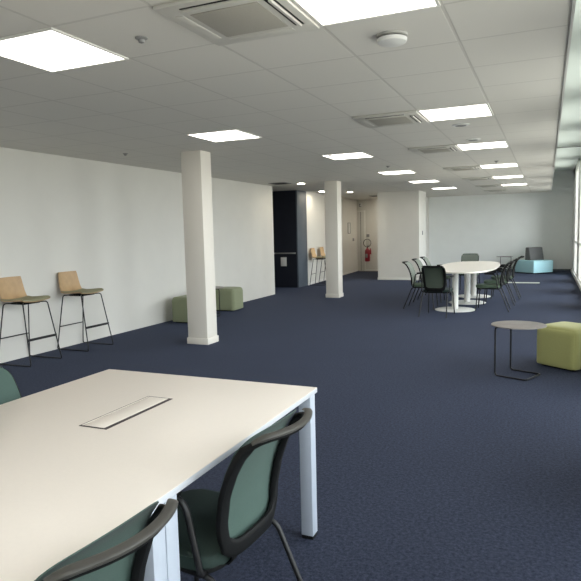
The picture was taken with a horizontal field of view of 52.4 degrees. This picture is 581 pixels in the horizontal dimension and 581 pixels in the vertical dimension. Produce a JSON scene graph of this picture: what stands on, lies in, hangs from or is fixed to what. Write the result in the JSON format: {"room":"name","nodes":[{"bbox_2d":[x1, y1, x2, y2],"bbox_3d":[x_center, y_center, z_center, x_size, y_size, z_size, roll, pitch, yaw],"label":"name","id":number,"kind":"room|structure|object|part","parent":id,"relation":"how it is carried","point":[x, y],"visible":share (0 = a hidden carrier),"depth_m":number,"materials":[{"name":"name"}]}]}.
{"room":"open-plan office","nodes":[
{"label":"open-plan office","id":0,"kind":"room"},
{"bbox_2d":[0,147,274,362],"bbox_3d":[-4.573,-0.368,6.854,1.750,2.600,16.950,1,6,23],"label":"wall","id":1,"kind":"structure","parent":0,"point":[120,227],"depth_m":8.82,"materials":[{"name":"white paint"}]},
{"bbox_2d":[181,150,218,344],"bbox_3d":[-1.246,-0.570,8.075,0.336,2.600,0.288,1,6,23],"label":"column","id":2,"kind":"structure","parent":0,"point":[195,165],"depth_m":7.97,"materials":[{"name":"beige paint"}]},
{"bbox_2d":[272,190,297,287],"bbox_3d":[-0.478,-1.390,16.140,1.450,2.600,0.150,1,6,23],"label":"wall","id":3,"kind":"structure","parent":0,"point":[284,202],"depth_m":15.91,"materials":[{"name":"black paint"}]},
{"bbox_2d":[281,257,286,265],"bbox_3d":[-0.183,-0.779,15.990,0.170,0.240,0.012,1,6,23],"label":"wall plate","id":4,"kind":"object","parent":3,"relation":"attached to","point":[283,259],"visible":1,"depth_m":15.98,"materials":[{"name":"white plastic"}]},
{"bbox_2d":[0,0,572,199],"bbox_3d":[-0.220,-2.069,9.350,8.095,0.080,25.300,1,6,23],"label":"ceiling","id":5,"kind":"structure","parent":0,"point":[301,92],"depth_m":4.74,"materials":[{"name":"tile"}]},
{"bbox_2d":[0,27,128,72],"bbox_3d":[-1.419,-1.415,3.509,0.628,0.010,0.628,1,6,23],"label":"recessed light","id":6,"kind":"object","parent":5,"relation":"in","point":[50,49],"visible":1,"depth_m":3.49,"materials":[{"name":"white plastic"}]},
{"bbox_2d":[135,36,147,43],"bbox_3d":[-0.834,-1.397,3.300,0.070,0.032,0.070,1,6,23],"label":"ceiling sensor","id":7,"kind":"object","parent":5,"relation":"attached to","point":[141,39],"visible":1,"depth_m":3.28,"materials":[{"name":"grey plastic"}]},
{"bbox_2d":[186,129,261,141],"bbox_3d":[-0.741,-1.744,6.657,0.628,0.010,0.628,1,6,23],"label":"recessed light","id":8,"kind":"object","parent":5,"relation":"in","point":[231,134],"visible":1,"depth_m":6.63,"materials":[{"name":"white plastic"}]},
{"bbox_2d":[153,0,319,45],"bbox_3d":[-0.254,-1.380,3.006,0.630,0.036,0.630,1,6,23],"label":"air conditioner","id":9,"kind":"object","parent":5,"relation":"attached to","point":[220,22],"visible":1,"depth_m":2.97,"materials":[{"name":"grey plastic"}]},
{"bbox_2d":[190,2,287,36],"bbox_3d":[-0.254,-1.374,3.007,0.370,0.004,0.370,1,6,23],"label":"grille","id":10,"kind":"object","parent":9,"relation":"attached to","point":[244,18],"depth_m":2.98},
{"bbox_2d":[268,182,291,184],"bbox_3d":[-0.236,-2.414,13.319,0.400,0.016,0.400,1,6,23],"label":"ceiling vent","id":11,"kind":"object","parent":5,"relation":"in","point":[278,183],"visible":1,"depth_m":13.22,"materials":[{"name":"grey metal"}]},
{"bbox_2d":[321,152,373,159],"bbox_3d":[0.849,-1.987,8.721,0.628,0.010,0.628,1,6,23],"label":"recessed light","id":12,"kind":"object","parent":5,"relation":"in","point":[352,155],"visible":1,"depth_m":8.70,"materials":[{"name":"white plastic"}]},
{"bbox_2d":[291,0,440,26],"bbox_3d":[0.328,-1.382,2.753,0.628,0.010,0.628,1,6,23],"label":"recessed light","id":13,"kind":"object","parent":5,"relation":"in","point":[323,12],"visible":1,"depth_m":2.93,"materials":[{"name":"white plastic"}]},
{"bbox_2d":[352,110,428,127],"bbox_3d":[1.006,-1.698,5.902,0.630,0.036,0.630,1,6,23],"label":"air conditioner","id":14,"kind":"object","parent":5,"relation":"attached to","point":[405,117],"visible":1,"depth_m":5.80,"materials":[{"name":"grey plastic"}]},
{"bbox_2d":[369,116,412,125],"bbox_3d":[1.006,-1.692,5.902,0.370,0.004,0.370,1,6,23],"label":"grille","id":15,"kind":"object","parent":14,"relation":"attached to","point":[406,119],"depth_m":5.90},
{"bbox_2d":[376,30,407,46],"bbox_3d":[0.578,-1.431,3.362,0.180,0.045,0.180,1,6,23],"label":"smoke detector","id":16,"kind":"object","parent":5,"relation":"attached to","point":[390,38],"visible":1,"depth_m":3.31,"materials":[{"name":"grey plastic"}]},
{"bbox_2d":[377,170,415,174],"bbox_3d":[2.062,-2.286,11.430,0.628,0.010,0.628,1,6,23],"label":"recessed light","id":17,"kind":"object","parent":5,"relation":"in","point":[398,171],"visible":1,"depth_m":11.40,"materials":[{"name":"white plastic"}]},
{"bbox_2d":[408,180,439,182],"bbox_3d":[3.111,-2.543,13.763,0.628,0.010,0.628,1,6,23],"label":"recessed light","id":18,"kind":"object","parent":5,"relation":"in","point":[418,181],"visible":1,"depth_m":13.75,"materials":[{"name":"white plastic"}]},
{"bbox_2d":[408,144,460,154],"bbox_3d":[2.014,-1.952,8.218,0.630,0.036,0.630,1,6,23],"label":"air conditioner","id":19,"kind":"object","parent":5,"relation":"attached to","point":[443,148],"visible":0.99,"depth_m":8.09,"materials":[{"name":"grey plastic"}]},
{"bbox_2d":[420,148,449,152],"bbox_3d":[2.014,-1.947,8.219,0.370,0.004,0.370,1,6,23],"label":"grille","id":20,"kind":"object","parent":19,"relation":"attached to","point":[446,149],"depth_m":8.21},
{"bbox_2d":[431,187,456,189],"bbox_3d":[4.237,-2.819,16.269,0.628,0.010,0.628,1,6,23],"label":"recessed light","id":21,"kind":"object","parent":5,"relation":"in","point":[440,187],"visible":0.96,"depth_m":16.29,"materials":[{"name":"white plastic"}]},
{"bbox_2d":[417,103,493,121],"bbox_3d":[1.588,-1.700,5.648,0.628,0.010,0.628,1,6,23],"label":"recessed light","id":22,"kind":"object","parent":5,"relation":"in","point":[480,109],"visible":1,"depth_m":5.62,"materials":[{"name":"white plastic"}]},
{"bbox_2d":[452,123,469,126],"bbox_3d":[1.827,-1.772,6.332,0.180,0.014,0.180,1,6,23],"label":"smoke detector","id":23,"kind":"object","parent":5,"relation":"in","point":[458,124],"visible":1,"depth_m":6.30,"materials":[{"name":"white plastic"}]},
{"bbox_2d":[443,165,481,171],"bbox_3d":[3.198,-2.252,10.940,0.630,0.036,0.630,1,6,23],"label":"air conditioner","id":24,"kind":"object","parent":5,"relation":"attached to","point":[462,168],"visible":1,"depth_m":10.77,"materials":[{"name":"grey"}]},
{"bbox_2d":[452,168,474,170],"bbox_3d":[3.198,-2.246,10.940,0.370,0.004,0.370,1,6,23],"label":"grille","id":25,"kind":"object","parent":24,"relation":"attached to","point":[467,168],"depth_m":10.96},
{"bbox_2d":[466,138,480,140],"bbox_3d":[2.291,-1.889,7.400,0.180,0.014,0.180,1,6,23],"label":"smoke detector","id":26,"kind":"object","parent":5,"relation":"in","point":[470,139],"visible":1,"depth_m":7.35,"materials":[{"name":"white plastic"}]},
{"bbox_2d":[462,177,493,180],"bbox_3d":[4.231,-2.512,13.314,0.630,0.036,0.630,1,6,23],"label":"air conditioner","id":27,"kind":"object","parent":5,"relation":"attached to","point":[473,178],"visible":1,"depth_m":13.14,"materials":[{"name":"grey plastic"}]},
{"bbox_2d":[456,140,508,149],"bbox_3d":[2.596,-1.954,7.964,0.628,0.010,0.628,1,6,23],"label":"recessed light","id":28,"kind":"object","parent":5,"relation":"in","point":[492,144],"visible":1,"depth_m":7.94,"materials":[{"name":"white plastic"}]},
{"bbox_2d":[476,184,501,187],"bbox_3d":[5.289,-2.780,15.746,0.630,0.036,0.630,1,6,23],"label":"air conditioner","id":29,"kind":"object","parent":5,"relation":"attached to","point":[496,185],"visible":0.99,"depth_m":15.56,"materials":[{"name":"grey"}]},
{"bbox_2d":[484,189,506,191],"bbox_3d":[6.196,-3.009,17.830,0.630,0.036,0.630,1,6,23],"label":"air conditioner","id":30,"kind":"object","parent":5,"relation":"attached to","point":[500,189],"visible":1,"depth_m":17.62,"materials":[{"name":"grey"}]},
{"bbox_2d":[479,163,517,168],"bbox_3d":[3.755,-2.247,10.628,0.628,0.010,0.628,1,6,23],"label":"recessed light","id":31,"kind":"object","parent":5,"relation":"in","point":[502,164],"visible":1,"depth_m":10.61,"materials":[{"name":"white plastic"}]},
{"bbox_2d":[492,175,523,178],"bbox_3d":[4.813,-2.514,13.060,0.628,0.010,0.628,1,6,23],"label":"recessed light","id":32,"kind":"object","parent":5,"relation":"in","point":[508,176],"visible":1,"depth_m":13.02,"materials":[{"name":"white plastic"}]},
{"bbox_2d":[501,183,526,185],"bbox_3d":[5.871,-2.782,15.492,0.628,0.010,0.628,1,6,23],"label":"recessed light","id":33,"kind":"object","parent":5,"relation":"in","point":[515,183],"visible":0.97,"depth_m":15.46,"materials":[{"name":"white plastic"}]},
{"bbox_2d":[0,271,580,580],"bbox_3d":[0.283,0.625,9.427,9.050,0.120,25.700,1,6,23],"label":"floor","id":34,"kind":"structure","parent":0,"point":[432,464],"depth_m":4.68,"materials":[{"name":"blue carpet"}]},
{"bbox_2d":[0,366,21,404],"bbox_3d":[-1.292,0.826,2.736,0.648,0.886,0.525,1,6,23],"label":"chair","id":35,"kind":"object","parent":34,"relation":"on","point":[9,390],"visible":0.13,"depth_m":2.90,"materials":[{"name":"green fabric"}]},
{"bbox_2d":[0,276,61,366],"bbox_3d":[-3.195,0.354,7.162,0.558,1.034,0.494,1,6,23],"label":"bar stool","id":36,"kind":"object","parent":34,"relation":"on","point":[12,290],"visible":1,"depth_m":7.18,"materials":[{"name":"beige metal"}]},
{"bbox_3d":[-3.258,0.521,7.009,0.546,0.734,0.132,1,6,23],"label":"frame","id":37,"kind":"part","parent":36,"relation":"part of","materials":[{"name":"black metal"}]},
{"bbox_3d":[-3.208,0.146,7.144,0.230,0.023,0.240,1,6,23],"label":"seat mount","id":38,"kind":"part","parent":36,"relation":"part of","materials":[{"name":"black plastic"}]},
{"bbox_3d":[-3.115,0.485,7.339,0.546,0.734,0.132,1,6,23],"label":"frame","id":39,"kind":"part","parent":36,"relation":"part of","materials":[{"name":"black metal"}]},
{"bbox_2d":[57,271,113,351],"bbox_3d":[-2.813,0.260,8.015,0.558,1.034,0.494,1,6,23],"label":"bar stool","id":40,"kind":"object","parent":34,"relation":"on","point":[69,283],"visible":0.98,"depth_m":8.03,"materials":[{"name":"brown wood"}]},
{"bbox_3d":[-2.876,0.427,7.863,0.546,0.734,0.132,1,6,23],"label":"frame","id":41,"kind":"part","parent":40,"relation":"part of","materials":[{"name":"black metal"}]},
{"bbox_3d":[-2.826,0.052,7.998,0.230,0.023,0.240,1,6,23],"label":"seat mount","id":42,"kind":"part","parent":40,"relation":"part of","materials":[{"name":"black plastic"}]},
{"bbox_3d":[-2.732,0.391,8.193,0.546,0.734,0.132,1,6,23],"label":"frame","id":43,"kind":"part","parent":40,"relation":"part of","materials":[{"name":"black metal"}]},
{"bbox_2d":[34,498,177,580],"bbox_3d":[-0.573,0.940,1.415,0.648,0.886,0.525,2,6,27],"label":"chair","id":44,"kind":"object","parent":34,"relation":"on","point":[121,554],"visible":0.95,"depth_m":1.29,"materials":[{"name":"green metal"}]},
{"bbox_2d":[0,369,316,580],"bbox_3d":[-1.015,0.973,1.875,1.280,0.743,2.860,1,6,23],"label":"table","id":45,"kind":"object","parent":34,"relation":"on","point":[80,458],"visible":0.96,"depth_m":2.15,"materials":[{"name":"beige laminate"}]},
{"bbox_2d":[79,396,171,429],"bbox_3d":[-0.702,0.525,2.567,0.140,0.001,0.455,1,6,23],"label":"cable tray","id":46,"kind":"object","parent":45,"relation":"on","point":[109,420],"depth_m":2.53,"materials":[{"name":"beige laminate"}]},
{"bbox_3d":[-0.405,0.975,1.757,0.062,0.698,0.062,1,6,23],"label":"leg","id":47,"kind":"part","parent":45,"relation":"part of","materials":[{"name":"white metal"}]},
{"bbox_3d":[-0.378,0.968,1.817,0.062,0.698,0.062,1,6,23],"label":"leg","id":48,"kind":"part","parent":45,"relation":"part of","materials":[{"name":"white metal"}]},
{"bbox_3d":[0.086,0.851,2.884,0.062,0.698,0.062,1,6,23],"label":"leg","id":49,"kind":"part","parent":45,"relation":"part of","materials":[{"name":"white metal"}]},
{"bbox_2d":[172,295,187,322],"bbox_3d":[-1.729,0.312,10.191,0.482,0.449,0.482,1,6,23],"label":"pouf","id":50,"kind":"object","parent":34,"relation":"on","point":[179,303],"visible":0.52,"depth_m":10.00,"materials":[{"name":"green fabric"}]},
{"bbox_2d":[215,286,224,316],"bbox_3d":[-1.467,0.203,10.854,0.524,0.522,0.524,-2,6,-7],"label":"side table","id":51,"kind":"object","parent":34,"relation":"on","point":[216,287],"visible":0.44,"depth_m":10.72,"materials":[{"name":"black metal"}]},
{"bbox_3d":[-1.466,0.209,10.855,0.337,0.511,0.352,-2,6,-7],"label":"frame","id":52,"kind":"part","parent":51,"relation":"part of","materials":[{"name":"black metal"}]},
{"bbox_2d":[216,287,242,310],"bbox_3d":[-1.230,0.159,11.612,0.482,0.449,0.482,1,6,20],"label":"pouf","id":53,"kind":"object","parent":34,"relation":"on","point":[231,298],"visible":0.77,"depth_m":11.39,"materials":[{"name":"green fabric"}]},
{"bbox_2d":[177,408,312,580],"bbox_3d":[-0.234,0.862,2.111,0.648,0.886,0.525,1,6,27],"label":"chair","id":54,"kind":"object","parent":34,"relation":"on","point":[215,527],"visible":0.87,"depth_m":2.01,"materials":[{"name":"green fabric"}]},
{"bbox_3d":[-0.387,0.784,1.910,0.234,0.291,0.054,0,6,17],"label":"armrest","id":55,"kind":"part","parent":54,"relation":"part of","materials":[{"name":"black metal"}]},
{"bbox_3d":[-0.248,1.120,1.902,0.345,0.416,0.056,1,6,27],"label":"leg","id":56,"kind":"part","parent":54,"relation":"part of","materials":[{"name":"black metal"}]},
{"bbox_3d":[-0.335,0.858,2.162,0.420,0.042,0.450,1,6,27],"label":"seat","id":57,"kind":"part","parent":54,"relation":"part of","materials":[{"name":"green fabric"}]},
{"bbox_3d":[-0.058,0.656,1.999,0.219,0.438,0.408,1,6,27],"label":"frame","id":58,"kind":"part","parent":54,"relation":"part of","materials":[{"name":"black plastic"}]},
{"bbox_3d":[0.002,0.441,1.944,0.096,0.027,0.382,1,6,27],"label":"rail","id":59,"kind":"part","parent":54,"relation":"part of","materials":[{"name":"grey plastic"}]},
{"bbox_3d":[-0.052,1.077,2.284,0.347,0.416,0.029,1,6,21],"label":"leg","id":60,"kind":"part","parent":54,"relation":"part of","materials":[{"name":"black metal"}]},
{"bbox_2d":[310,248,325,283],"bbox_3d":[0.860,-0.682,16.596,0.558,1.034,0.494,1,6,21],"label":"bar stool","id":61,"kind":"object","parent":34,"relation":"on","point":[313,253],"visible":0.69,"depth_m":16.66,"materials":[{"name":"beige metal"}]},
{"bbox_2d":[319,247,325,282],"bbox_3d":[1.151,-0.762,17.337,0.558,1.034,0.494,1,6,21],"label":"bar stool","id":62,"kind":"object","parent":34,"relation":"on","point":[321,248],"visible":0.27,"depth_m":17.41,"materials":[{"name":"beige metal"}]},
{"bbox_2d":[402,261,437,309],"bbox_3d":[2.451,-0.111,11.252,0.648,0.886,0.525,1,6,23],"label":"armchair","id":63,"kind":"object","parent":34,"relation":"on","point":[409,265],"visible":0.78,"depth_m":11.16,"materials":[{"name":"green fabric"}]},
{"bbox_3d":[2.260,-0.325,11.312,0.219,0.438,0.408,1,6,23],"label":"frame","id":64,"kind":"part","parent":63,"relation":"part of","materials":[{"name":"black plastic"}]},
{"bbox_3d":[2.289,0.144,11.112,0.345,0.416,0.056,1,6,23],"label":"leg","id":65,"kind":"part","parent":63,"relation":"part of","materials":[{"name":"black metal"}]},
{"bbox_3d":[2.555,-0.110,11.207,0.420,0.042,0.450,1,6,23],"label":"seat","id":66,"kind":"part","parent":63,"relation":"part of","materials":[{"name":"green fabric"}]},
{"bbox_2d":[411,258,444,302],"bbox_3d":[2.833,-0.214,12.204,0.648,0.886,0.525,1,6,23],"label":"armchair","id":67,"kind":"object","parent":34,"relation":"on","point":[418,262],"visible":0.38,"depth_m":12.11,"materials":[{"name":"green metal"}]},
{"bbox_2d":[420,256,450,296],"bbox_3d":[3.178,-0.301,12.998,0.648,0.886,0.525,1,6,23],"label":"armchair","id":68,"kind":"object","parent":34,"relation":"on","point":[426,260],"visible":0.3,"depth_m":12.98,"materials":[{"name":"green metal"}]},
{"bbox_2d":[418,266,454,317],"bbox_3d":[2.507,-0.002,10.140,0.525,0.886,0.648,2,7,29],"label":"armchair","id":69,"kind":"object","parent":34,"relation":"on","point":[433,279],"visible":1,"depth_m":10.02,"materials":[{"name":"green fabric"}]},
{"bbox_3d":[2.283,0.235,10.192,0.029,0.416,0.347,3,7,35],"label":"leg","id":70,"kind":"part","parent":69,"relation":"part of","materials":[{"name":"black metal"}]},
{"bbox_3d":[2.403,-0.193,9.944,0.408,0.438,0.219,2,7,29],"label":"frame","id":71,"kind":"part","parent":69,"relation":"part of","materials":[{"name":"black plastic"}]},
{"bbox_3d":[2.563,-0.014,10.239,0.450,0.042,0.420,2,7,29],"label":"seat","id":72,"kind":"part","parent":69,"relation":"part of","materials":[{"name":"green fabric"}]},
{"bbox_3d":[2.656,0.247,9.982,0.029,0.416,0.347,1,6,23],"label":"leg","id":73,"kind":"part","parent":69,"relation":"part of","materials":[{"name":"black metal"}]},
{"bbox_3d":[2.808,0.214,10.259,0.035,0.413,0.194,3,7,39],"label":"leg","id":74,"kind":"part","parent":69,"relation":"part of","materials":[{"name":"black metal"}]},
{"bbox_2d":[435,261,499,312],"bbox_3d":[3.558,-0.123,11.810,1.140,0.740,3.440,1,6,23],"label":"meeting table","id":75,"kind":"object","parent":34,"relation":"on","point":[466,268],"visible":0.91,"depth_m":11.57,"materials":[{"name":"beige laminate"}]},
{"bbox_2d":[458,253,480,290],"bbox_3d":[4.203,-0.415,13.891,0.525,0.886,0.648,1,6,23],"label":"armchair","id":76,"kind":"object","parent":34,"relation":"on","point":[469,256],"visible":0.52,"depth_m":14.00,"materials":[{"name":"green fabric"}]},
{"bbox_2d":[475,261,514,311],"bbox_3d":[3.703,-0.084,10.678,0.648,0.886,0.525,1,6,23],"label":"armchair","id":77,"kind":"object","parent":34,"relation":"on","point":[491,286],"visible":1,"depth_m":10.55,"materials":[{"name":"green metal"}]},
{"bbox_3d":[3.599,-0.087,10.723,0.420,0.042,0.450,1,6,23],"label":"seat","id":78,"kind":"part","parent":77,"relation":"part of","materials":[{"name":"green fabric"}]},
{"bbox_3d":[3.705,0.173,10.470,0.347,0.416,0.029,2,7,29],"label":"leg","id":79,"kind":"part","parent":77,"relation":"part of","materials":[{"name":"black metal"}]},
{"bbox_3d":[3.884,-0.291,10.576,0.219,0.438,0.408,1,6,23],"label":"frame","id":80,"kind":"part","parent":77,"relation":"part of","materials":[{"name":"black plastic"}]},
{"bbox_2d":[483,258,518,305],"bbox_3d":[4.118,-0.176,11.506,0.648,0.886,0.525,1,6,23],"label":"armchair","id":81,"kind":"object","parent":34,"relation":"on","point":[506,280],"visible":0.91,"depth_m":11.38,"materials":[{"name":"black metal"}]},
{"bbox_3d":[4.014,-0.180,11.551,0.420,0.042,0.450,1,6,23],"label":"seat","id":82,"kind":"part","parent":81,"relation":"part of","materials":[{"name":"green fabric"}]},
{"bbox_3d":[4.299,-0.384,11.405,0.219,0.438,0.408,1,6,23],"label":"frame","id":83,"kind":"part","parent":81,"relation":"part of","materials":[{"name":"black plastic"}]},
{"bbox_2d":[496,256,512,271],"bbox_3d":[7.092,-0.869,19.562,0.524,0.522,0.524,-1,6,6],"label":"side table","id":84,"kind":"object","parent":34,"relation":"on","point":[496,256],"visible":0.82,"depth_m":19.43,"materials":[{"name":"black metal"}]},
{"bbox_2d":[490,256,524,298],"bbox_3d":[4.580,-0.281,12.444,0.648,0.886,0.525,1,6,23],"label":"armchair","id":85,"kind":"object","parent":34,"relation":"on","point":[511,276],"visible":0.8,"depth_m":12.31,"materials":[{"name":"black metal"}]},
{"bbox_3d":[4.476,-0.284,12.489,0.420,0.042,0.450,1,6,23],"label":"seat","id":86,"kind":"part","parent":85,"relation":"part of","materials":[{"name":"green fabric"}]},
{"bbox_3d":[4.761,-0.488,12.343,0.219,0.438,0.408,1,6,23],"label":"frame","id":87,"kind":"part","parent":85,"relation":"part of","materials":[{"name":"black plastic"}]},
{"bbox_2d":[491,320,546,380],"bbox_3d":[2.293,0.599,5.945,0.524,0.522,0.524,-7,8,-43],"label":"side table","id":88,"kind":"object","parent":34,"relation":"on","point":[518,325],"visible":1,"depth_m":5.93,"materials":[{"name":"black metal"}]},
{"bbox_2d":[508,282,539,282],"bbox_3d":[6.183,-0.208,15.728,0.840,0.008,0.250,1,6,23],"label":"floor plate","id":89,"kind":"object","parent":34,"relation":"on","point":[508,282],"visible":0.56,"depth_m":15.72,"materials":[{"name":"silver metal"}]},
{"bbox_2d":[515,247,552,273],"bbox_3d":[7.812,-0.975,18.942,0.780,0.820,0.840,-4,6,-20],"label":"lounge seat","id":90,"kind":"object","parent":34,"relation":"on","point":[534,262],"visible":0.95,"depth_m":18.77,"materials":[{"name":"blue fabric"}]},
{"bbox_3d":[7.877,-1.193,19.044,0.558,0.409,0.255,-4,6,-20],"label":"backrest","id":91,"kind":"part","parent":90,"relation":"part of","materials":[{"name":"grey fabric"}]},
{"bbox_2d":[537,321,580,370],"bbox_3d":[2.969,0.584,6.307,0.482,0.449,0.482,-5,7,-29],"label":"pouf","id":92,"kind":"object","parent":34,"relation":"on","point":[559,343],"visible":0.93,"depth_m":6.14,"materials":[{"name":"green fabric"}]},
{"bbox_2d":[306,192,356,282],"bbox_3d":[1.324,-1.729,19.117,0.580,2.600,5.720,1,6,23],"label":"wall","id":93,"kind":"structure","parent":0,"point":[315,202],"depth_m":17.75,"materials":[{"name":"white paint"}]},
{"bbox_2d":[295,190,307,287],"bbox_3d":[0.311,-1.403,16.086,0.040,2.600,0.680,1,6,23],"label":"wall panel","id":94,"kind":"object","parent":93,"relation":"attached to","point":[301,211],"visible":1,"depth_m":16.02,"materials":[{"name":"grey paint"}]},
{"bbox_2d":[308,269,357,284],"bbox_3d":[1.488,-0.468,19.178,0.014,0.070,5.698,1,6,20],"label":"baseboard","id":95,"kind":"structure","parent":93,"relation":"attached to","point":[352,271],"depth_m":17.85,"materials":[{"name":"white"}]},
{"bbox_2d":[348,223,350,233],"bbox_3d":[2.050,-2.178,20.626,0.020,0.380,0.340,1,6,21],"label":"framed notice","id":96,"kind":"object","parent":93,"relation":"attached to","point":[349,224],"visible":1,"depth_m":20.66,"materials":[{"name":"white paper"}]},
{"bbox_2d":[324,181,343,297],"bbox_3d":[0.977,-1.147,13.336,0.323,2.600,0.328,1,6,23],"label":"column","id":97,"kind":"structure","parent":0,"point":[332,189],"depth_m":13.21,"materials":[{"name":"beige paint"}]},
{"bbox_2d":[357,199,377,268],"bbox_3d":[3.354,-2.015,21.501,2.400,2.600,0.300,1,6,23],"label":"wall","id":98,"kind":"structure","parent":0,"point":[370,206],"depth_m":21.51,"materials":[{"name":"white paint"}]},
{"bbox_2d":[356,210,365,270],"bbox_3d":[2.579,-1.818,21.658,0.330,2.215,0.068,1,6,23],"label":"door","id":99,"kind":"structure","parent":98,"relation":"in","point":[361,263],"depth_m":21.67,"materials":[{"name":"white paint"}]},
{"bbox_2d":[363,239,370,261],"bbox_3d":[2.807,-1.471,21.518,0.254,0.821,0.220,-2,6,-11],"label":"fire extinguisher","id":100,"kind":"object","parent":98,"relation":"attached to","point":[367,251],"visible":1,"depth_m":21.45,"materials":[{"name":"red metal"}]},
{"bbox_2d":[377,190,425,277],"bbox_3d":[3.391,-1.659,17.907,1.235,2.600,1.100,1,6,23],"label":"wall","id":101,"kind":"structure","parent":0,"point":[401,215],"depth_m":17.42,"materials":[{"name":"white paint"}]},
{"bbox_2d":[378,278,418,279],"bbox_3d":[3.198,-0.345,17.526,1.250,0.070,0.012,1,6,23],"label":"baseboard","id":102,"kind":"structure","parent":101,"relation":"attached to","point":[378,278],"depth_m":17.55,"materials":[{"name":"white"}]},
{"bbox_2d":[426,197,428,258],"bbox_3d":[4.283,-1.858,19.689,0.150,2.600,2.900,1,6,23],"label":"wall","id":103,"kind":"structure","parent":0,"point":[427,198],"depth_m":20.68,"materials":[{"name":"white paint"}]},
{"bbox_2d":[429,170,573,268],"bbox_3d":[7.001,-2.297,20.158,5.350,3.250,0.200,1,6,23],"label":"wall","id":104,"kind":"structure","parent":0,"point":[490,226],"depth_m":19.96,"materials":[{"name":"paint"}]},
{"bbox_2d":[501,269,570,270],"bbox_3d":[7.052,-0.704,20.193,4.570,0.070,0.015,1,6,23],"label":"baseboard","id":105,"kind":"structure","parent":104,"relation":"attached to","point":[501,269],"depth_m":19.41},
{"bbox_2d":[551,0,575,191],"bbox_3d":[3.493,-2.277,7.711,0.015,0.662,25.300,1,6,23],"label":"trim","id":106,"kind":"structure","parent":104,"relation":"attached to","point":[573,1],"depth_m":4.02,"materials":[{"name":"grey"}]},
{"bbox_2d":[554,0,580,170],"bbox_3d":[3.895,-2.638,7.497,1.000,0.080,25.300,1,6,23],"label":"ceiling","id":107,"kind":"structure","parent":0,"point":[567,159],"depth_m":9.04,"materials":[{"name":"white paint"}]},
{"bbox_2d":[572,156,580,277],"bbox_3d":[4.210,-0.977,7.542,0.200,3.250,25.300,1,6,23],"label":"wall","id":108,"kind":"structure","parent":0,"point":[579,160],"depth_m":16.60,"materials":[{"name":"white paint"}]},
{"bbox_2d":[570,268,580,290],"bbox_3d":[4.139,0.584,7.733,0.030,0.110,25.280,1,6,23],"label":"baseboard","id":109,"kind":"structure","parent":108,"relation":"attached to","point":[571,270],"depth_m":15.40,"materials":[{"name":"white"}]},
{"bbox_2d":[574,165,578,274],"bbox_3d":[8.190,-1.980,16.825,0.060,3.078,1.956,1,6,23],"label":"window","id":110,"kind":"structure","parent":108,"relation":"in","point":[577,169],"depth_m":17.51,"materials":[{"name":"white"}]},
{"bbox_3d":[8.191,-1.980,16.825,0.006,2.980,1.856,1,6,23],"label":"pane","id":111,"kind":"part","parent":110,"relation":"part of","materials":[{"name":"clear glass"}]},
{"bbox_2d":[578,188,580,283],"bbox_3d":[7.098,-1.704,14.316,0.060,3.078,1.956,1,6,23],"label":"window","id":112,"kind":"structure","parent":108,"relation":"in","point":[579,271],"depth_m":15.16,"materials":[{"name":"white"}]}
]}

